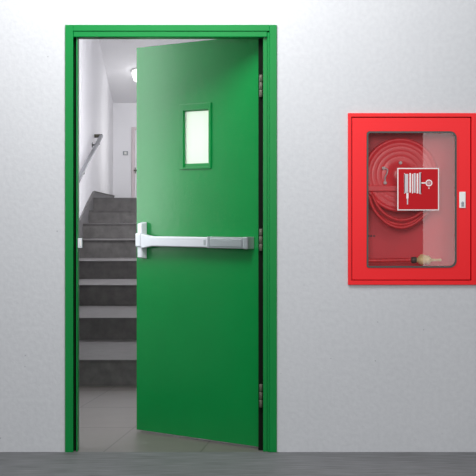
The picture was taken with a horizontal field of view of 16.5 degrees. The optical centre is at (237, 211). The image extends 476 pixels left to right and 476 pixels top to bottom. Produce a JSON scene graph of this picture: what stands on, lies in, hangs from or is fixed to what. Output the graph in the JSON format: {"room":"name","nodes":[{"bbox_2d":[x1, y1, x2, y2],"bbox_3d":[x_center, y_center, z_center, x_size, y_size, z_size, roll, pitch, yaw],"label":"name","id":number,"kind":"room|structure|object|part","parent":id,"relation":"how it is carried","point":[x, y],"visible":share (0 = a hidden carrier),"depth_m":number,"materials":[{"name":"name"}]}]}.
{"room":"building corridor","nodes":[
{"label":"building corridor","id":0,"kind":"room"},
{"bbox_2d":[79,39,112,217],"bbox_3d":[-1.775,-0.650,15.540,0.120,3.700,14.160,0,0,0],"label":"wall","id":1,"kind":"structure","parent":0,"point":[95,98],"depth_m":19.47,"materials":[{"name":"white paint"}]},
{"bbox_2d":[79,134,102,182],"bbox_3d":[-1.660,-0.323,16.737,0.108,1.214,5.735,0,0,0],"label":"handrail","id":2,"kind":"object","parent":1,"relation":"attached to","point":[99,136],"visible":0.52,"depth_m":18.15,"materials":[{"name":"silver metal"}]},
{"bbox_2d":[113,103,136,197],"bbox_3d":[-0.233,-0.300,22.560,2.965,3.000,0.120,0,0,0],"label":"wall","id":3,"kind":"structure","parent":0,"point":[124,114],"depth_m":22.50,"materials":[{"name":"white paint"}]},
{"bbox_2d":[131,127,136,197],"bbox_3d":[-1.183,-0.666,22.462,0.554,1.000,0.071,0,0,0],"label":"door","id":4,"kind":"structure","parent":3,"relation":"in","point":[133,129],"depth_m":22.47,"materials":[{"name":"white paint"}]},
{"bbox_2d":[99,39,213,102],"bbox_3d":[-0.233,-1.908,15.480,2.965,0.825,14.040,0,0,0],"label":"ceiling","id":5,"kind":"structure","parent":0,"point":[119,55],"depth_m":20.96,"materials":[{"name":"white paint"}]},
{"bbox_2d":[131,67,136,81],"bbox_3d":[-1.231,-1.767,21.297,0.309,0.210,0.302,0,0,5],"label":"ceiling light","id":6,"kind":"object","parent":5,"relation":"attached to","point":[134,70],"visible":0.23,"depth_m":21.21,"materials":[{"name":"white plastic"}]},
{"bbox_2d":[0,0,475,451],"bbox_3d":[0.000,-0.890,8.330,10.000,4.220,0.260,0,0,0],"label":"wall","id":7,"kind":"structure","parent":0,"point":[361,368],"depth_m":8.20,"materials":[{"name":"grey paint"}]},
{"bbox_2d":[65,25,276,451],"bbox_3d":[-0.335,0.133,8.259,1.058,2.135,0.142,0,0,0],"label":"door frame","id":8,"kind":"structure","parent":7,"relation":"attached to","point":[266,35],"depth_m":8.19,"materials":[{"name":"green paint"}]},
{"bbox_2d":[135,39,257,446],"bbox_3d":[-0.228,0.146,8.630,0.100,2.087,0.939,0,0,-45],"label":"door","id":9,"kind":"structure","parent":7,"relation":"in","point":[196,237],"depth_m":8.61,"materials":[{"name":"green paint"}]},
{"bbox_3d":[-0.212,-0.387,8.632,0.005,0.299,0.191,0,0,-45],"label":"glass pane","id":10,"kind":"part","parent":9,"relation":"part of","materials":[{"name":"glass"}]},
{"bbox_3d":[-0.050,0.157,8.414,0.046,0.058,0.253,0,0,-45],"label":"rail","id":11,"kind":"part","parent":9,"relation":"part of","materials":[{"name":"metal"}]},
{"bbox_2d":[348,113,475,284],"bbox_3d":[0.875,-0.065,8.292,0.651,0.858,0.216,0,0,0],"label":"cabinet","id":12,"kind":"object","parent":7,"relation":"attached to","point":[447,233],"visible":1,"depth_m":8.19,"materials":[{"name":"red metal"}]},
{"bbox_2d":[368,138,440,264],"bbox_3d":[0.804,-0.053,8.296,0.441,0.641,0.119,0,0,0],"label":"hose reel","id":13,"kind":"object","parent":12,"relation":"in","point":[384,160],"visible":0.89,"depth_m":8.26,"materials":[{"name":"red rubber"}]},
{"bbox_3d":[0.699,-0.119,8.241,0.211,0.028,0.010,0,0,0],"label":"swing arm","id":14,"kind":"part","parent":13,"relation":"part of","materials":[{"name":"red metal"}]},
{"bbox_3d":[1.121,-0.060,8.189,0.032,0.081,0.004,0,0,0],"label":"lock plate","id":15,"kind":"part","parent":12,"relation":"part of","materials":[{"name":"white plastic"}]},
{"bbox_2d":[0,386,475,475],"bbox_3d":[0.000,1.250,10.400,10.000,0.100,24.400,0,0,0],"label":"floor","id":16,"kind":"structure","parent":0,"point":[11,463],"depth_m":7.98,"materials":[{"name":"grey concrete"}]},
{"bbox_2d":[79,191,136,385],"bbox_3d":[-0.233,0.475,15.499,2.963,1.449,13.999,0,0,0],"label":"staircase","id":17,"kind":"structure","parent":16,"relation":"on","point":[107,223],"depth_m":14.77,"materials":[{"name":"concrete"}]},
{"bbox_3d":[-1.704,0.478,15.499,0.019,1.442,13.998,0,0,0],"label":"skirting","id":18,"kind":"part","parent":17,"relation":"part of","materials":[{"name":"stone"}]}
]}

